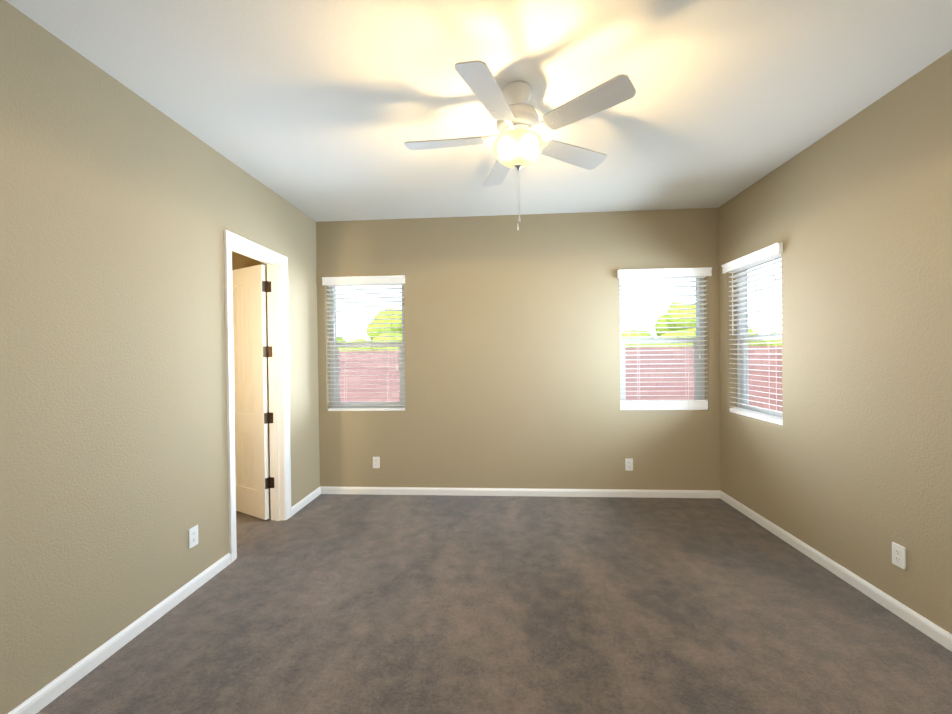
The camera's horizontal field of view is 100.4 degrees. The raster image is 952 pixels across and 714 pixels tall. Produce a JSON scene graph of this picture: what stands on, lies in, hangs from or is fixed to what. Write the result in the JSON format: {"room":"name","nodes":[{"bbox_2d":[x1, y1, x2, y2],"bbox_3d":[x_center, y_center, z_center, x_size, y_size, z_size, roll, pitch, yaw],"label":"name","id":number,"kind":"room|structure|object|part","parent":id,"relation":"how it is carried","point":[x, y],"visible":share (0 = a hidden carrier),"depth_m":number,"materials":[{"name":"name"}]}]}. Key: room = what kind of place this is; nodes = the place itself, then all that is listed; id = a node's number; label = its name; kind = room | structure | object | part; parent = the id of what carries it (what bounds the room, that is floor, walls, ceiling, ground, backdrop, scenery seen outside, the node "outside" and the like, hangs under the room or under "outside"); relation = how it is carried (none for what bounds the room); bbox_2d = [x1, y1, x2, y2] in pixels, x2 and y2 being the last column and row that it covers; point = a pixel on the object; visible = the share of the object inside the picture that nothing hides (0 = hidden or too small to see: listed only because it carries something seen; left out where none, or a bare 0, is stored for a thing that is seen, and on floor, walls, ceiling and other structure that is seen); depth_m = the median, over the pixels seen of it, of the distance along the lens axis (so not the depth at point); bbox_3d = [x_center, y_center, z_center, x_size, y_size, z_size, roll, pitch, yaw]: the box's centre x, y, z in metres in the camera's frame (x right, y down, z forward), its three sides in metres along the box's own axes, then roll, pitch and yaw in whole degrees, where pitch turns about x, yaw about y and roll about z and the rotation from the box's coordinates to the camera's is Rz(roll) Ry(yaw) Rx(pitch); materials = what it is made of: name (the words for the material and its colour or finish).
{"room":"empty bedroom","nodes":[
{"label":"empty bedroom","id":0,"kind":"room"},
{"bbox_2d":[0,0,319,713],"bbox_3d":[-1.802,0.027,1.719,0.120,2.740,4.720,-1,0,4],"label":"wall","id":1,"kind":"structure","parent":0,"point":[122,207],"depth_m":1.86,"materials":[{"name":"paint"}]},
{"bbox_2d":[8,553,230,713],"bbox_3d":[-1.762,1.365,1.081,0.013,0.072,3.192,-1,0,4],"label":"baseboard","id":2,"kind":"structure","parent":1,"relation":"attached to","point":[41,699],"depth_m":1.86,"materials":[{"name":"white wood"}]},
{"bbox_2d":[188,525,197,548],"bbox_3d":[-1.684,1.072,2.366,0.008,0.114,0.070,-1,0,4],"label":"electrical outlet","id":3,"kind":"object","parent":1,"relation":"attached to","point":[193,535],"visible":1,"depth_m":2.36,"materials":[{"name":"white plastic"}]},
{"bbox_2d":[232,264,270,519],"bbox_3d":[-2.030,0.299,3.516,0.576,2.147,0.346,-1,0,4],"label":"door","id":4,"kind":"structure","parent":1,"relation":"in","point":[251,355],"depth_m":3.42,"materials":[{"name":"white wood"}]},
{"bbox_2d":[224,230,290,562],"bbox_3d":[-1.713,0.266,3.050,0.160,2.243,0.761,-1,0,4],"label":"door frame","id":5,"kind":"structure","parent":1,"relation":"attached to","point":[278,378],"depth_m":3.35,"materials":[{"name":"white wood"}]},
{"bbox_2d":[291,487,319,516],"bbox_3d":[-1.591,1.346,3.705,0.013,0.072,0.547,-1,0,4],"label":"baseboard","id":6,"kind":"structure","parent":1,"relation":"attached to","point":[298,506],"depth_m":3.69,"materials":[{"name":"white wood"}]},
{"bbox_2d":[232,251,269,490],"bbox_3d":[-1.799,0.021,2.706,0.002,2.740,2.950,-1,0,4],"label":"wall","id":7,"kind":"structure","parent":0,"point":[239,261],"depth_m":3.16,"materials":[{"name":"beige paint"}]},
{"bbox_2d":[5,0,951,221],"bbox_3d":[-0.435,-1.419,1.654,5.490,0.120,4.850,-1,0,4],"label":"ceiling","id":8,"kind":"structure","parent":0,"point":[320,110],"depth_m":1.97,"materials":[{"name":"white paint"}]},
{"bbox_2d":[404,60,635,229],"bbox_3d":[0.181,-1.011,2.050,1.108,0.716,1.142,-1,0,4],"label":"fan","id":9,"kind":"object","parent":8,"relation":"hanging from","point":[519,143],"visible":0.98,"depth_m":1.94,"materials":[{"name":"white plastic"}]},
{"bbox_3d":[0.216,-1.044,2.040,0.251,0.115,0.251,-1,0,4],"label":"lamp shade","id":10,"kind":"part","parent":9,"relation":"part of","materials":[{"name":"white glass"}]},
{"bbox_2d":[36,491,951,713],"bbox_3d":[-0.399,1.405,1.698,5.490,0.050,4.800,-1,0,4],"label":"floor","id":11,"kind":"structure","parent":0,"point":[376,604],"depth_m":2.03,"materials":[{"name":"carpet"}]},
{"bbox_2d":[316,208,720,489],"bbox_3d":[0.443,-0.015,3.952,4.070,2.740,0.170,-1,0,4],"label":"wall","id":12,"kind":"structure","parent":0,"point":[512,352],"depth_m":3.87,"materials":[{"name":"paint"}]},
{"bbox_2d":[329,285,404,407],"bbox_3d":[-1.103,-0.122,4.087,0.800,1.330,0.081,-1,0,4],"label":"window","id":13,"kind":"structure","parent":12,"relation":"in","point":[334,393],"depth_m":4.08,"materials":[{"name":"grey plastic"}]},
{"bbox_2d":[322,275,404,410],"bbox_3d":[-1.110,-0.130,3.982,0.832,1.340,0.104,-1,0,4],"label":"window blind","id":14,"kind":"object","parent":13,"relation":"attached to","point":[333,282],"visible":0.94,"depth_m":3.99,"materials":[{"name":"white plastic"}]},
{"bbox_2d":[373,457,379,467],"bbox_3d":[-0.998,1.055,3.965,0.070,0.114,0.008,-1,0,4],"label":"electrical outlet","id":15,"kind":"object","parent":12,"relation":"attached to","point":[376,462],"visible":1,"depth_m":3.96,"materials":[{"name":"white plastic"}]},
{"bbox_2d":[320,486,719,497],"bbox_3d":[0.354,1.321,3.877,3.870,0.072,0.013,-1,0,4],"label":"baseboard","id":16,"kind":"structure","parent":12,"relation":"attached to","point":[323,489],"depth_m":3.86,"materials":[{"name":"white wood"}]},
{"bbox_2d":[625,459,632,470],"bbox_3d":[1.469,1.032,3.804,0.070,0.114,0.008,-1,0,4],"label":"electrical outlet","id":17,"kind":"object","parent":12,"relation":"attached to","point":[628,464],"visible":1,"depth_m":3.80,"materials":[{"name":"white plastic"}]},
{"bbox_2d":[619,278,704,400],"bbox_3d":[1.798,-0.156,3.897,0.825,1.330,0.081,-1,0,4],"label":"window","id":18,"kind":"structure","parent":12,"relation":"in","point":[699,389],"depth_m":3.87,"materials":[{"name":"grey plastic"}]},
{"bbox_2d":[617,267,711,409],"bbox_3d":[1.791,-0.164,3.792,0.857,1.340,0.104,-1,0,4],"label":"window blind","id":19,"kind":"object","parent":18,"relation":"attached to","point":[664,273],"visible":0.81,"depth_m":3.80,"materials":[{"name":"white plastic"}]},
{"bbox_2d":[718,50,951,633],"bbox_3d":[2.232,-0.020,1.420,0.170,2.740,4.650,-1,0,4],"label":"wall","id":20,"kind":"structure","parent":0,"point":[847,464],"depth_m":2.25,"materials":[{"name":"paint"}]},
{"bbox_2d":[736,257,782,418],"bbox_3d":[2.384,-0.159,3.253,0.081,1.330,0.710,-1,0,4],"label":"window","id":21,"kind":"structure","parent":20,"relation":"in","point":[741,376],"depth_m":3.56,"materials":[{"name":"grey plastic"}]},
{"bbox_2d":[721,242,782,424],"bbox_3d":[2.279,-0.167,3.260,0.104,1.340,0.742,-1,0,4],"label":"window blind","id":22,"kind":"object","parent":21,"relation":"attached to","point":[766,254],"visible":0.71,"depth_m":3.22,"materials":[{"name":"white plastic"}]},
{"bbox_2d":[720,490,951,651],"bbox_3d":[2.161,1.315,1.495,0.013,0.072,4.530,-1,0,4],"label":"baseboard","id":23,"kind":"structure","parent":20,"relation":"attached to","point":[927,627],"depth_m":2.31,"materials":[{"name":"white wood"}]},
{"bbox_2d":[892,542,905,569],"bbox_3d":[2.197,1.033,2.062,0.008,0.114,0.070,-1,0,4],"label":"electrical outlet","id":24,"kind":"object","parent":20,"relation":"attached to","point":[898,555],"visible":1,"depth_m":2.06,"materials":[{"name":"white plastic"}]},
{"label":"outside","id":25,"kind":"structure","parent":0,"visible":0},
{"bbox_3d":[3.965,1.560,12.087,70.000,0.100,65.000,-1,0,4],"label":"ground","id":26,"kind":"structure","parent":25,"visible":0},
{"bbox_2d":[366,308,401,339],"bbox_3d":[-3.268,-0.186,15.754,2.409,3.522,2.467,-1,0,4],"label":"tree","id":27,"kind":"object","parent":26,"relation":"on","point":[384,325],"depth_m":14.67,"materials":[{"name":"green plant"}]},
{"bbox_2d":[337,326,781,350],"bbox_3d":[1.192,0.313,12.192,24.266,2.455,1.886,-1,0,4],"label":"hedge","id":28,"kind":"object","parent":26,"relation":"on","point":[623,335],"depth_m":11.45,"materials":[{"name":"green plant"}]},
{"bbox_2d":[339,346,782,411],"bbox_3d":[-9.801,0.881,-1.446,34.310,1.770,26.210,-1,0,4],"label":"wall","id":29,"kind":"structure","parent":26,"relation":"on","point":[364,382],"depth_m":10.53,"materials":[{"name":"red brick"}]},
{"bbox_2d":[654,302,695,335],"bbox_3d":[8.130,-0.333,14.858,2.443,3.549,2.200,-1,0,4],"label":"tree","id":30,"kind":"object","parent":26,"relation":"on","point":[677,320],"depth_m":14.35,"materials":[{"name":"green plant"}]}
]}

